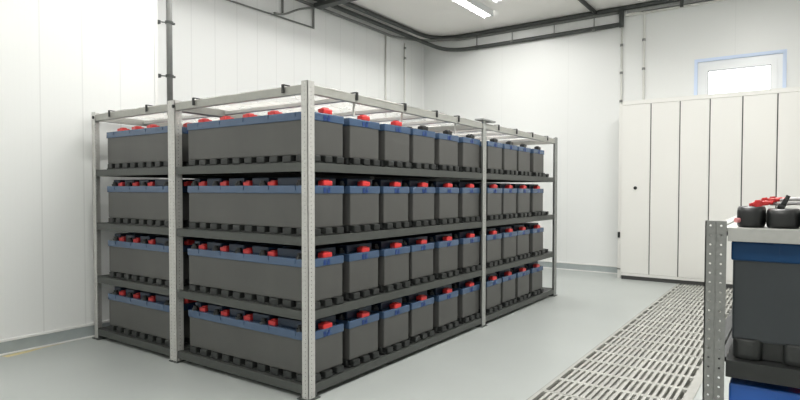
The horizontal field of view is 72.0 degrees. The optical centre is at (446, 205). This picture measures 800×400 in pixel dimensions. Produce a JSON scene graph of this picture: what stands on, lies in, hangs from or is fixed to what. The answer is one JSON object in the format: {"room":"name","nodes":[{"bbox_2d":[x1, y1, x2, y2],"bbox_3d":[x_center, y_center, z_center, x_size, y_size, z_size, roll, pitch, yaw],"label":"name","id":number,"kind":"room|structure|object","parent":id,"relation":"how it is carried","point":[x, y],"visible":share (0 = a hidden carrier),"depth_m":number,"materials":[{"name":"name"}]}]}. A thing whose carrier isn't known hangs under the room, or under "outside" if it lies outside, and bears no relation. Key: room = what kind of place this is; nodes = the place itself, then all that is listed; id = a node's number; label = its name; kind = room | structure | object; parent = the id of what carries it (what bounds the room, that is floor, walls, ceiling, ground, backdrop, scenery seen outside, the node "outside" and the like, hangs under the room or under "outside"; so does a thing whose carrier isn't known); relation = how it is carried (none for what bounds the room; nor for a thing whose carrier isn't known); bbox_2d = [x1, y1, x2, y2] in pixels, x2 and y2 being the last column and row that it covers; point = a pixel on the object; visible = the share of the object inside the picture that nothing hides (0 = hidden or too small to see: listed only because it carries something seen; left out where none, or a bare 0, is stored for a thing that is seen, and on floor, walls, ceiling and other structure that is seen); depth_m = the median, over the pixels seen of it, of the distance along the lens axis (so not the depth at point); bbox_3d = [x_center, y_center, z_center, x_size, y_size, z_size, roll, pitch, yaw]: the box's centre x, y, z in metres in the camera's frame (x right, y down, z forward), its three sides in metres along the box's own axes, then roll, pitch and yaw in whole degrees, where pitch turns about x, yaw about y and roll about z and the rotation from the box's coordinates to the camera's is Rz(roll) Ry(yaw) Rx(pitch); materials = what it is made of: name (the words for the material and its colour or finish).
{"room":"battery room","nodes":[
{"label":"battery room","id":0,"kind":"room"},
{"bbox_2d":[0,0,423,339],"bbox_3d":[-2.456,-0.793,4.886,0.869,3.420,8.985,1,2,32],"label":"wall","id":1,"kind":"structure","parent":0,"point":[62,62],"depth_m":3.94,"materials":[{"name":"white paint"}]},
{"bbox_2d":[0,335,94,355],"bbox_3d":[-3.385,0.969,2.637,0.012,0.010,4.120,1,2,32],"label":"trim","id":2,"kind":"structure","parent":1,"relation":"attached to","point":[92,335],"depth_m":3.70,"materials":[{"name":"yellow"}]},
{"bbox_2d":[0,319,109,353],"bbox_3d":[-3.396,0.933,2.643,0.014,0.082,4.120,1,2,32],"label":"baseboard","id":3,"kind":"structure","parent":1,"relation":"attached to","point":[30,342],"depth_m":3.71,"materials":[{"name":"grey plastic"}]},
{"bbox_2d":[154,0,158,178],"bbox_3d":[-2.301,-0.828,4.334,0.024,3.320,0.025,1,2,32],"label":"trim","id":4,"kind":"structure","parent":1,"relation":"attached to","point":[155,1],"depth_m":4.32,"materials":[{"name":"white"}]},
{"bbox_2d":[157,0,175,114],"bbox_3d":[-2.241,-1.588,4.348,0.148,1.800,0.061,0,2,-23],"label":"pipe","id":5,"kind":"object","parent":1,"relation":"attached to","point":[169,50],"visible":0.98,"depth_m":4.35,"materials":[{"name":"grey metal"}]},
{"bbox_2d":[227,0,313,27],"bbox_3d":[-2.233,-2.128,5.684,0.017,0.040,2.285,1,2,32],"label":"conduit","id":6,"kind":"object","parent":1,"relation":"attached to","point":[227,0],"visible":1,"depth_m":6.08,"materials":[{"name":"grey metal"}]},
{"bbox_2d":[281,0,283,12],"bbox_3d":[-1.872,-2.300,6.247,0.025,0.215,0.025,1,2,32],"label":"conduit","id":7,"kind":"object","parent":1,"relation":"attached to","point":[282,1],"visible":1,"depth_m":6.24,"materials":[{"name":"grey metal"}]},
{"bbox_2d":[273,6,314,14],"bbox_3d":[-1.767,-2.281,6.378,0.032,0.252,0.606,1,2,34],"label":"conduit","id":8,"kind":"object","parent":1,"relation":"attached to","point":[313,7],"visible":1,"depth_m":6.35,"materials":[{"name":"grey metal"}]},
{"bbox_2d":[312,8,314,28],"bbox_3d":[-1.617,-2.293,6.648,0.025,0.270,0.025,1,2,32],"label":"conduit","id":9,"kind":"object","parent":1,"relation":"attached to","point":[313,10],"visible":1,"depth_m":6.64,"materials":[{"name":"grey metal"}]},
{"bbox_2d":[314,0,356,8],"bbox_3d":[1.456,-2.360,4.713,7.200,0.050,0.100,1,2,32],"label":"channel","id":10,"kind":"object","parent":1,"relation":"attached to","point":[326,3],"visible":1,"depth_m":6.50,"materials":[{"name":"grey metal"}]},
{"bbox_2d":[385,35,386,123],"bbox_3d":[-0.876,-0.842,7.868,0.023,3.190,0.023,1,2,32],"label":"conduit","id":11,"kind":"object","parent":1,"relation":"attached to","point":[385,35],"visible":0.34,"depth_m":7.83,"materials":[{"name":"white metal"}]},
{"bbox_2d":[404,43,405,126],"bbox_3d":[-0.629,-0.851,8.246,0.036,3.188,0.036,1,2,32],"label":"conduit","id":12,"kind":"object","parent":1,"relation":"attached to","point":[404,43],"visible":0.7,"depth_m":8.21,"materials":[{"name":"white metal"}]},
{"bbox_2d":[296,0,618,41],"bbox_3d":[-0.771,-2.454,6.857,5.568,0.088,2.221,0,2,-24],"label":"conduit","id":13,"kind":"object","parent":1,"relation":"attached to","point":[301,1],"visible":1,"depth_m":7.55,"materials":[{"name":"grey metal"}]},
{"bbox_2d":[0,268,730,399],"bbox_3d":[0.334,1.149,3.156,7.500,0.350,8.985,1,2,32],"label":"floor","id":14,"kind":"structure","parent":0,"point":[519,351],"depth_m":3.32,"materials":[{"name":"grey concrete"}]},
{"bbox_2d":[3,343,62,356],"bbox_3d":[-2.712,0.950,3.620,0.055,0.001,0.360,1,2,29],"label":"floor marking","id":15,"kind":"object","parent":14,"relation":"on","point":[18,353],"depth_m":3.56,"materials":[{"name":"beige paint"}]},
{"bbox_2d":[91,80,557,399],"bbox_3d":[-0.691,0.120,4.724,2.187,1.617,3.394,1,2,32],"label":"storage rack","id":16,"kind":"object","parent":14,"relation":"on","point":[307,169],"visible":0.58,"depth_m":3.37,"materials":[{"name":"grey metal"}]},
{"bbox_2d":[106,122,188,168],"bbox_3d":[-1.972,-0.396,3.716,0.817,0.292,0.267,1,2,32],"label":"battery","id":17,"kind":"object","parent":16,"relation":"on","point":[138,147],"visible":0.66,"depth_m":3.58,"materials":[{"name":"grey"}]},
{"bbox_2d":[107,179,194,226],"bbox_3d":[-1.974,-0.027,3.728,0.817,0.304,0.267,1,2,32],"label":"battery","id":18,"kind":"object","parent":16,"relation":"on","point":[131,202],"visible":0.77,"depth_m":3.59,"materials":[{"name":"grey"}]},
{"bbox_2d":[108,286,197,346],"bbox_3d":[-1.979,0.725,3.745,0.817,0.304,0.267,1,2,32],"label":"battery","id":19,"kind":"object","parent":16,"relation":"on","point":[144,315],"visible":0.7,"depth_m":3.61,"materials":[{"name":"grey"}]},
{"bbox_2d":[108,232,202,287],"bbox_3d":[-1.976,0.350,3.741,0.817,0.304,0.267,1,2,32],"label":"battery","id":20,"kind":"object","parent":16,"relation":"on","point":[138,257],"visible":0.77,"depth_m":3.62,"materials":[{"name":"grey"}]},
{"bbox_2d":[187,107,343,166],"bbox_3d":[-1.061,-0.377,3.134,1.067,0.292,0.267,1,2,32],"label":"battery","id":21,"kind":"object","parent":16,"relation":"on","point":[274,137],"visible":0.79,"depth_m":2.95,"materials":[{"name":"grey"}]},
{"bbox_2d":[188,239,343,310],"bbox_3d":[-1.067,0.369,3.154,1.067,0.304,0.267,1,2,32],"label":"battery","id":22,"kind":"object","parent":16,"relation":"on","point":[265,273],"visible":0.96,"depth_m":2.98,"materials":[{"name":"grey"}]},
{"bbox_2d":[188,301,343,382],"bbox_3d":[-1.068,0.744,3.166,1.067,0.304,0.267,1,2,32],"label":"battery","id":23,"kind":"object","parent":16,"relation":"on","point":[267,343],"visible":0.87,"depth_m":2.99,"materials":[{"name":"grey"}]},
{"bbox_2d":[188,177,343,235],"bbox_3d":[-1.064,-0.009,3.148,1.067,0.304,0.267,1,2,32],"label":"battery","id":24,"kind":"object","parent":16,"relation":"on","point":[247,205],"visible":0.94,"depth_m":2.97,"materials":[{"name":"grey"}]},
{"bbox_2d":[281,84,289,92],"bbox_3d":[-0.826,-0.594,2.812,0.018,0.055,0.046,1,2,32],"label":"clip","id":25,"kind":"object","parent":16,"relation":"attached to","point":[282,85],"visible":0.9,"depth_m":2.79,"materials":[{"name":"black plastic"}]},
{"bbox_2d":[105,88,540,140],"bbox_3d":[-0.691,-0.679,4.705,2.163,0.038,3.378,1,2,32],"label":"plastic film","id":26,"kind":"object","parent":16,"relation":"on","point":[334,107],"visible":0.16,"depth_m":3.66,"materials":[{"name":"clear plastic"}]},
{"bbox_2d":[319,241,378,300],"bbox_3d":[-0.905,0.363,3.419,1.067,0.304,0.267,1,2,32],"label":"battery","id":27,"kind":"object","parent":16,"relation":"on","point":[360,265],"visible":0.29,"depth_m":3.12,"materials":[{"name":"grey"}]},
{"bbox_2d":[351,92,357,116],"bbox_3d":[-0.516,-0.563,3.034,0.036,0.128,0.075,-1,2,-27],"label":"clip","id":28,"kind":"object","parent":16,"relation":"attached to","point":[355,93],"visible":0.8,"depth_m":3.02,"materials":[{"name":"black plastic"}]},
{"bbox_2d":[335,305,378,367],"bbox_3d":[-0.907,0.738,3.428,1.067,0.304,0.267,1,2,32],"label":"battery","id":29,"kind":"object","parent":16,"relation":"on","point":[360,333],"visible":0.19,"depth_m":3.13,"materials":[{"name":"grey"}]},
{"bbox_2d":[336,178,379,232],"bbox_3d":[-0.900,-0.015,3.404,1.067,0.304,0.267,1,2,32],"label":"battery","id":30,"kind":"object","parent":16,"relation":"on","point":[360,199],"visible":0.25,"depth_m":3.10,"materials":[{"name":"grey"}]},
{"bbox_2d":[342,115,379,166],"bbox_3d":[-0.900,-0.383,3.394,1.067,0.292,0.267,1,2,32],"label":"battery","id":31,"kind":"object","parent":16,"relation":"on","point":[360,135],"visible":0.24,"depth_m":3.09,"materials":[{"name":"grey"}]},
{"bbox_2d":[183,252,549,301],"bbox_3d":[-0.280,0.497,4.472,1.103,0.012,3.302,1,2,32],"label":"shelf","id":32,"kind":"object","parent":16,"relation":"attached to","point":[546,255],"depth_m":3.75,"materials":[{"name":"grey metal"}]},
{"bbox_2d":[184,288,549,369],"bbox_3d":[-0.282,0.872,4.482,1.103,0.012,3.302,1,2,32],"label":"shelf","id":33,"kind":"object","parent":16,"relation":"attached to","point":[546,292],"depth_m":3.69,"materials":[{"name":"grey metal"}]},
{"bbox_2d":[267,172,491,179],"bbox_3d":[-0.278,-0.255,4.452,1.103,0.012,3.302,1,2,32],"label":"shelf","id":34,"kind":"object","parent":16,"relation":"attached to","point":[277,174],"depth_m":4.54,"materials":[{"name":"grey metal"}]},
{"bbox_2d":[359,238,409,292],"bbox_3d":[-0.740,0.357,3.664,1.067,0.304,0.267,1,2,32],"label":"battery","id":35,"kind":"object","parent":16,"relation":"on","point":[393,259],"visible":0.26,"depth_m":3.37,"materials":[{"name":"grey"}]},
{"bbox_2d":[371,297,409,354],"bbox_3d":[-0.743,0.732,3.673,1.067,0.304,0.267,1,2,32],"label":"battery","id":36,"kind":"object","parent":16,"relation":"on","point":[393,315],"visible":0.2,"depth_m":3.37,"materials":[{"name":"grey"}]},
{"bbox_2d":[372,179,408,229],"bbox_3d":[-0.743,-0.021,3.655,1.067,0.304,0.267,1,2,32],"label":"battery","id":37,"kind":"object","parent":16,"relation":"on","point":[393,198],"visible":0.19,"depth_m":3.35,"materials":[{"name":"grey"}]},
{"bbox_2d":[378,120,410,168],"bbox_3d":[-0.736,-0.389,3.648,1.067,0.292,0.267,1,2,32],"label":"battery","id":38,"kind":"object","parent":16,"relation":"on","point":[393,139],"visible":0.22,"depth_m":3.34,"materials":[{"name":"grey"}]},
{"bbox_2d":[401,103,406,124],"bbox_3d":[-0.278,-0.572,3.409,0.036,0.128,0.075,-1,2,-27],"label":"clip","id":39,"kind":"object","parent":16,"relation":"attached to","point":[405,104],"visible":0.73,"depth_m":3.39,"materials":[{"name":"black plastic"}]},
{"bbox_2d":[389,235,433,285],"bbox_3d":[-0.590,0.350,3.914,1.067,0.304,0.267,1,2,32],"label":"battery","id":40,"kind":"object","parent":16,"relation":"on","point":[421,251],"visible":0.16,"depth_m":3.62,"materials":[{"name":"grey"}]},
{"bbox_2d":[402,290,433,342],"bbox_3d":[-0.592,0.726,3.922,1.067,0.304,0.267,1,2,32],"label":"battery","id":41,"kind":"object","parent":16,"relation":"on","point":[420,313],"visible":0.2,"depth_m":3.62,"materials":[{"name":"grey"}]},
{"bbox_2d":[402,180,434,226],"bbox_3d":[-0.583,-0.027,3.901,1.067,0.304,0.267,1,2,32],"label":"battery","id":42,"kind":"object","parent":16,"relation":"on","point":[420,196],"visible":0.16,"depth_m":3.60,"materials":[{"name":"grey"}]},
{"bbox_2d":[409,125,435,169],"bbox_3d":[-0.581,-0.395,3.888,1.067,0.292,0.267,1,2,32],"label":"battery","id":43,"kind":"object","parent":16,"relation":"on","point":[421,140],"visible":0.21,"depth_m":3.59,"materials":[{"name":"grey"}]},
{"bbox_2d":[416,232,458,278],"bbox_3d":[-0.419,0.344,4.169,1.067,0.304,0.267,1,2,32],"label":"battery","id":44,"kind":"object","parent":16,"relation":"on","point":[445,251],"visible":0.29,"depth_m":3.87,"materials":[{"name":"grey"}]},
{"bbox_2d":[427,284,458,332],"bbox_3d":[-0.420,0.719,4.187,1.067,0.304,0.267,1,2,32],"label":"battery","id":45,"kind":"object","parent":16,"relation":"on","point":[445,298],"visible":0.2,"depth_m":3.88,"materials":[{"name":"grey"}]},
{"bbox_2d":[428,181,458,224],"bbox_3d":[-0.416,-0.033,4.161,1.067,0.304,0.267,1,2,32],"label":"battery","id":46,"kind":"object","parent":16,"relation":"on","point":[445,195],"visible":0.2,"depth_m":3.86,"materials":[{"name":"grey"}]},
{"bbox_2d":[434,130,458,171],"bbox_3d":[-0.418,-0.402,4.157,1.067,0.292,0.267,1,2,32],"label":"battery","id":47,"kind":"object","parent":16,"relation":"on","point":[445,143],"visible":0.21,"depth_m":3.86,"materials":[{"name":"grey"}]},
{"bbox_2d":[454,115,459,133],"bbox_3d":[0.065,-0.585,3.947,0.036,0.128,0.075,-1,2,-27],"label":"clip","id":48,"kind":"object","parent":16,"relation":"attached to","point":[457,115],"visible":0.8,"depth_m":3.97,"materials":[{"name":"black plastic"}]},
{"bbox_2d":[440,230,480,273],"bbox_3d":[-0.244,0.338,4.441,1.067,0.304,0.267,1,2,32],"label":"battery","id":49,"kind":"object","parent":16,"relation":"on","point":[468,247],"visible":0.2,"depth_m":4.14,"materials":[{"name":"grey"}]},
{"bbox_2d":[452,278,479,323],"bbox_3d":[-0.247,0.713,4.459,1.067,0.304,0.267,1,2,32],"label":"battery","id":50,"kind":"object","parent":16,"relation":"on","point":[468,292],"visible":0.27,"depth_m":4.15,"materials":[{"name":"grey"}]},
{"bbox_2d":[452,182,479,222],"bbox_3d":[-0.248,-0.040,4.435,1.067,0.304,0.267,1,2,32],"label":"battery","id":51,"kind":"object","parent":16,"relation":"on","point":[468,196],"visible":0.25,"depth_m":4.13,"materials":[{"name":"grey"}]},
{"bbox_2d":[458,134,480,172],"bbox_3d":[-0.246,-0.408,4.424,1.067,0.292,0.267,1,2,32],"label":"battery","id":52,"kind":"object","parent":16,"relation":"on","point":[468,147],"visible":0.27,"depth_m":4.12,"materials":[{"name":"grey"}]},
{"bbox_2d":[461,227,501,267],"bbox_3d":[-0.045,0.330,4.753,1.067,0.304,0.267,1,2,32],"label":"battery","id":53,"kind":"object","parent":16,"relation":"on","point":[493,239],"visible":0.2,"depth_m":4.46,"materials":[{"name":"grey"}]},
{"bbox_2d":[473,272,501,313],"bbox_3d":[-0.045,0.705,4.766,1.067,0.304,0.267,1,2,32],"label":"battery","id":54,"kind":"object","parent":16,"relation":"on","point":[493,284],"visible":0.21,"depth_m":4.47,"materials":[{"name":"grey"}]},
{"bbox_2d":[473,183,502,220],"bbox_3d":[-0.041,-0.048,4.748,1.067,0.304,0.267,1,2,32],"label":"battery","id":55,"kind":"object","parent":16,"relation":"on","point":[493,194],"visible":0.1,"depth_m":4.45,"materials":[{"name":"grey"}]},
{"bbox_2d":[479,138,502,173],"bbox_3d":[-0.039,-0.416,4.738,1.067,0.292,0.267,1,2,32],"label":"battery","id":56,"kind":"object","parent":16,"relation":"on","point":[494,149],"visible":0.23,"depth_m":4.44,"materials":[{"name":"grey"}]},
{"bbox_2d":[486,226,517,263],"bbox_3d":[0.116,0.324,5.008,1.067,0.304,0.267,1,2,32],"label":"battery","id":57,"kind":"object","parent":16,"relation":"on","point":[508,240],"visible":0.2,"depth_m":4.71,"materials":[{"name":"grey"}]},
{"bbox_2d":[495,268,516,307],"bbox_3d":[0.109,0.699,5.023,1.067,0.304,0.267,1,2,32],"label":"battery","id":58,"kind":"object","parent":16,"relation":"on","point":[508,278],"visible":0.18,"depth_m":4.73,"materials":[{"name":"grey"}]},
{"bbox_2d":[496,183,516,218],"bbox_3d":[0.114,-0.054,5.001,1.067,0.304,0.267,1,2,32],"label":"battery","id":59,"kind":"object","parent":16,"relation":"on","point":[508,195],"visible":0.2,"depth_m":4.70,"materials":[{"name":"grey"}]},
{"bbox_2d":[502,141,517,174],"bbox_3d":[0.118,-0.422,4.987,1.067,0.292,0.267,1,2,32],"label":"battery","id":60,"kind":"object","parent":16,"relation":"on","point":[509,151],"visible":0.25,"depth_m":4.69,"materials":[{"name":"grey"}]},
{"bbox_2d":[498,224,529,259],"bbox_3d":[0.264,0.318,5.256,1.067,0.304,0.267,1,2,32],"label":"battery","id":61,"kind":"object","parent":16,"relation":"on","point":[522,238],"visible":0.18,"depth_m":4.97,"materials":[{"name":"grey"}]},
{"bbox_2d":[510,265,529,301],"bbox_3d":[0.268,0.693,5.268,1.067,0.304,0.267,1,2,32],"label":"battery","id":62,"kind":"object","parent":16,"relation":"on","point":[522,274],"visible":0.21,"depth_m":4.97,"materials":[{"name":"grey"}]},
{"bbox_2d":[511,184,530,217],"bbox_3d":[0.270,-0.060,5.243,1.067,0.304,0.267,1,2,32],"label":"battery","id":63,"kind":"object","parent":16,"relation":"on","point":[523,194],"visible":0.16,"depth_m":4.95,"materials":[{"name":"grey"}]},
{"bbox_2d":[517,144,530,175],"bbox_3d":[0.271,-0.428,5.240,1.067,0.292,0.267,1,2,32],"label":"battery","id":64,"kind":"object","parent":16,"relation":"on","point":[523,153],"visible":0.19,"depth_m":4.95,"materials":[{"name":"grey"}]},
{"bbox_2d":[516,222,543,256],"bbox_3d":[0.444,0.311,5.527,1.067,0.304,0.267,1,2,32],"label":"battery","id":65,"kind":"object","parent":16,"relation":"on","point":[536,232],"visible":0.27,"depth_m":5.22,"materials":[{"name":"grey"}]},
{"bbox_2d":[524,261,543,295],"bbox_3d":[0.439,0.686,5.537,1.067,0.304,0.267,1,2,32],"label":"battery","id":66,"kind":"object","parent":16,"relation":"on","point":[535,276],"visible":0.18,"depth_m":5.23,"materials":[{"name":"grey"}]},
{"bbox_2d":[525,184,543,215],"bbox_3d":[0.441,-0.067,5.520,1.067,0.304,0.267,1,2,32],"label":"battery","id":67,"kind":"object","parent":16,"relation":"on","point":[536,194],"visible":0.12,"depth_m":5.22,"materials":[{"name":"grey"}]},
{"bbox_2d":[530,146,544,176],"bbox_3d":[0.446,-0.435,5.508,1.067,0.292,0.267,1,2,32],"label":"battery","id":68,"kind":"object","parent":16,"relation":"on","point":[536,155],"visible":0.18,"depth_m":5.21,"materials":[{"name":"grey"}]},
{"bbox_2d":[527,284,676,399],"bbox_3d":[0.811,0.968,3.412,0.006,0.002,7.735,1,2,32],"label":"trim","id":69,"kind":"structure","parent":14,"relation":"on","point":[676,284],"depth_m":3.62,"materials":[{"name":"grey metal"}]},
{"bbox_2d":[548,285,731,399],"bbox_3d":[1.151,1.095,3.287,0.707,0.158,7.885,1,2,32],"label":"trim","id":70,"kind":"structure","parent":14,"relation":"on","point":[700,362],"depth_m":3.45,"materials":[{"name":"grey"}]},
{"bbox_2d":[528,390,586,399],"bbox_3d":[0.506,1.017,2.271,0.707,0.044,1.083,1,2,32],"label":"floor grate","id":71,"kind":"object","parent":70,"relation":"on","point":[556,396],"visible":1,"depth_m":2.82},
{"bbox_2d":[541,343,702,399],"bbox_3d":[1.089,0.994,3.186,0.707,0.044,1.083,1,2,32],"label":"floor grate","id":72,"kind":"object","parent":70,"relation":"on","point":[632,377],"visible":0.94,"depth_m":3.15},
{"bbox_2d":[601,314,719,357],"bbox_3d":[1.672,0.972,4.101,0.707,0.044,1.083,1,2,32],"label":"floor grate","id":73,"kind":"object","parent":70,"relation":"on","point":[670,334],"visible":0.73,"depth_m":4.05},
{"bbox_2d":[639,294,731,323],"bbox_3d":[2.255,0.950,5.016,0.707,0.044,1.083,1,2,32],"label":"floor grate","id":74,"kind":"object","parent":70,"relation":"on","point":[685,301],"visible":0.65,"depth_m":5.01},
{"bbox_2d":[665,283,732,300],"bbox_3d":[2.838,0.927,5.931,0.707,0.044,1.083,1,2,32],"label":"floor grate","id":75,"kind":"object","parent":70,"relation":"on","point":[696,292],"visible":0.34,"depth_m":5.83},
{"bbox_2d":[617,86,799,287],"bbox_3d":[3.633,-0.164,5.903,3.450,2.152,0.418,1,2,32],"label":"tall cabinet","id":76,"kind":"object","parent":14,"relation":"on","point":[685,162],"visible":0.92,"depth_m":6.21,"materials":[{"name":"white metal"}]},
{"bbox_2d":[702,209,799,399],"bbox_3d":[1.671,0.521,1.889,1.200,0.984,1.853,1,2,32],"label":"storage rack","id":77,"kind":"object","parent":14,"relation":"on","point":[720,343],"visible":0.44,"depth_m":1.40,"materials":[{"name":"metal"}]},
{"bbox_2d":[734,206,765,227],"bbox_3d":[0.806,0.027,1.453,0.069,0.052,0.154,1,2,32],"label":"terminal cover","id":78,"kind":"object","parent":77,"relation":"on","point":[747,216],"visible":0.98,"depth_m":1.39,"materials":[{"name":"black plastic"}]},
{"bbox_2d":[749,200,772,206],"bbox_3d":[0.815,-0.007,1.422,0.055,0.019,0.020,0,2,10],"label":"clamp","id":79,"kind":"object","parent":78,"relation":"on","point":[757,203],"visible":1,"depth_m":1.41,"materials":[{"name":"red plastic"}]},
{"bbox_2d":[760,197,779,202],"bbox_3d":[0.851,-0.014,1.451,0.055,0.019,0.020,1,2,21],"label":"clamp","id":80,"kind":"object","parent":78,"relation":"on","point":[765,198],"visible":0.48,"depth_m":1.44,"materials":[{"name":"red plastic"}]},
{"bbox_2d":[725,331,787,365],"bbox_3d":[1.671,0.392,1.886,1.128,0.012,1.780,1,2,32],"label":"shelf","id":81,"kind":"object","parent":77,"relation":"attached to","point":[728,334],"depth_m":1.46,"materials":[{"name":"grey metal"}]},
{"bbox_2d":[729,377,799,399],"bbox_3d":[1.213,0.599,1.275,0.975,0.336,0.265,1,2,32],"label":"battery","id":82,"kind":"object","parent":77,"relation":"on","point":[739,389],"visible":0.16,"depth_m":1.39,"materials":[{"name":"dark grey plastic"},{"name":"blue plastic"},{"name":"red plastic"}]},
{"bbox_2d":[731,241,799,367],"bbox_3d":[1.214,0.247,1.265,0.975,0.303,0.265,1,2,32],"label":"battery","id":83,"kind":"object","parent":77,"relation":"on","point":[766,276],"visible":0.98,"depth_m":1.38,"materials":[{"name":"dark grey plastic"},{"name":"blue plastic"},{"name":"red plastic"}]},
{"bbox_2d":[766,208,799,228],"bbox_3d":[0.870,0.031,1.415,0.076,0.047,0.150,1,2,32],"label":"terminal cover","id":84,"kind":"object","parent":77,"relation":"on","point":[787,218],"visible":0.99,"depth_m":1.35,"materials":[{"name":"black plastic"}]},
{"bbox_2d":[777,195,790,208],"bbox_3d":[0.864,-0.003,1.406,0.031,0.053,0.020,1,2,32],"label":"clamp","id":85,"kind":"object","parent":84,"relation":"on","point":[784,202],"visible":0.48,"depth_m":1.40,"materials":[{"name":"black plastic"}]},
{"bbox_2d":[339,0,653,38],"bbox_3d":[0.347,-2.494,3.059,7.500,0.100,8.985,1,2,32],"label":"ceiling","id":86,"kind":"structure","parent":0,"point":[430,17],"depth_m":7.22,"materials":[{"name":"white paint"}]},
{"bbox_2d":[314,0,619,51],"bbox_3d":[-0.743,-2.399,6.827,5.530,0.228,2.255,-1,2,-25],"label":"ceiling pipe","id":87,"kind":"object","parent":86,"relation":"hanging from","point":[337,7],"visible":0.99,"depth_m":7.59,"materials":[{"name":"grey metal"}]},
{"bbox_2d":[453,0,492,17],"bbox_3d":[0.152,-2.495,6.542,0.128,0.086,1.490,1,2,32],"label":"ceiling lamp","id":88,"kind":"object","parent":86,"relation":"attached to","point":[475,6],"visible":1,"depth_m":6.86,"materials":[{"name":"white plastic"}]},
{"bbox_2d":[343,0,679,38],"bbox_3d":[1.538,-2.451,4.683,7.034,0.062,4.661,1,2,32],"label":"ceiling pipe","id":89,"kind":"object","parent":86,"relation":"attached to","point":[655,2],"visible":0.99,"depth_m":7.40,"materials":[{"name":"grey metal"}]},
{"bbox_2d":[619,9,623,27],"bbox_3d":[2.223,-2.385,6.969,0.058,0.215,0.058,1,2,32],"label":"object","id":90,"kind":"object","parent":89,"relation":"attached to","point":[621,12],"visible":1,"depth_m":6.94,"materials":[{"name":"grey metal"}]},
{"bbox_2d":[578,0,596,14],"bbox_3d":[-0.401,-2.428,3.469,0.050,0.050,8.670,1,2,32],"label":"ceiling pipe","id":91,"kind":"object","parent":86,"relation":"attached to","point":[589,7],"visible":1,"depth_m":6.86,"materials":[{"name":"grey metal"}]},
{"bbox_2d":[424,0,799,265],"bbox_3d":[2.777,-0.825,6.791,7.350,3.420,0.150,1,2,32],"label":"wall","id":92,"kind":"structure","parent":0,"point":[566,88],"depth_m":7.28,"materials":[{"name":"white paint"}]},
{"bbox_2d":[538,260,616,272],"bbox_3d":[1.464,0.894,4.784,7.350,0.082,4.715,1,2,32],"label":"baseboard","id":93,"kind":"structure","parent":92,"relation":"attached to","point":[544,264],"depth_m":7.35,"materials":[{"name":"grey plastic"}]},
{"bbox_2d":[543,267,616,273],"bbox_3d":[2.713,0.882,6.746,7.350,0.010,0.036,1,2,32],"label":"trim","id":94,"kind":"structure","parent":92,"relation":"attached to","point":[543,267],"depth_m":7.30,"materials":[{"name":"white"}]},
{"bbox_2d":[619,27,622,104],"bbox_3d":[2.228,-0.878,7.026,0.038,2.810,0.038,1,2,32],"label":"conduit","id":95,"kind":"object","parent":92,"relation":"attached to","point":[621,44],"visible":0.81,"depth_m":7.00,"materials":[{"name":"white metal"}]},
{"bbox_2d":[624,11,645,99],"bbox_3d":[2.369,-1.385,6.924,0.263,2.129,0.042,1,2,32],"label":"conduit","id":96,"kind":"object","parent":92,"relation":"attached to","point":[644,38],"visible":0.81,"depth_m":6.84,"materials":[{"name":"white"}]},
{"bbox_2d":[627,0,726,16],"bbox_3d":[4.014,-2.405,5.843,4.100,0.080,0.050,1,2,32],"label":"cable tray","id":97,"kind":"object","parent":92,"relation":"attached to","point":[681,4],"visible":1,"depth_m":6.66,"materials":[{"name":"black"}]},
{"bbox_2d":[694,49,786,94],"bbox_3d":[3.382,-1.311,6.347,0.940,0.860,0.108,1,2,32],"label":"window","id":98,"kind":"structure","parent":92,"relation":"in","point":[776,59],"depth_m":6.28,"materials":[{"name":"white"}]},
{"bbox_3d":[0.889,-0.018,1.481,0.051,0.017,0.023,1,2,32],"label":"clamp","id":99,"kind":"object","parent":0,"visible":0},
{"bbox_2d":[770,202,799,205],"bbox_3d":[0.969,-0.001,1.412,0.237,0.020,0.019,1,2,38],"label":"cable","id":100,"kind":"object","parent":99,"relation":"attached to","point":[788,203],"visible":0.64,"depth_m":1.45,"materials":[{"name":"grey plastic"}]},
{"bbox_2d":[780,197,799,201],"bbox_3d":[0.971,-0.011,1.410,0.231,0.020,0.019,1,2,38],"label":"cable","id":101,"kind":"object","parent":99,"relation":"attached to","point":[794,198],"visible":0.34,"depth_m":1.45,"materials":[{"name":"grey plastic"}]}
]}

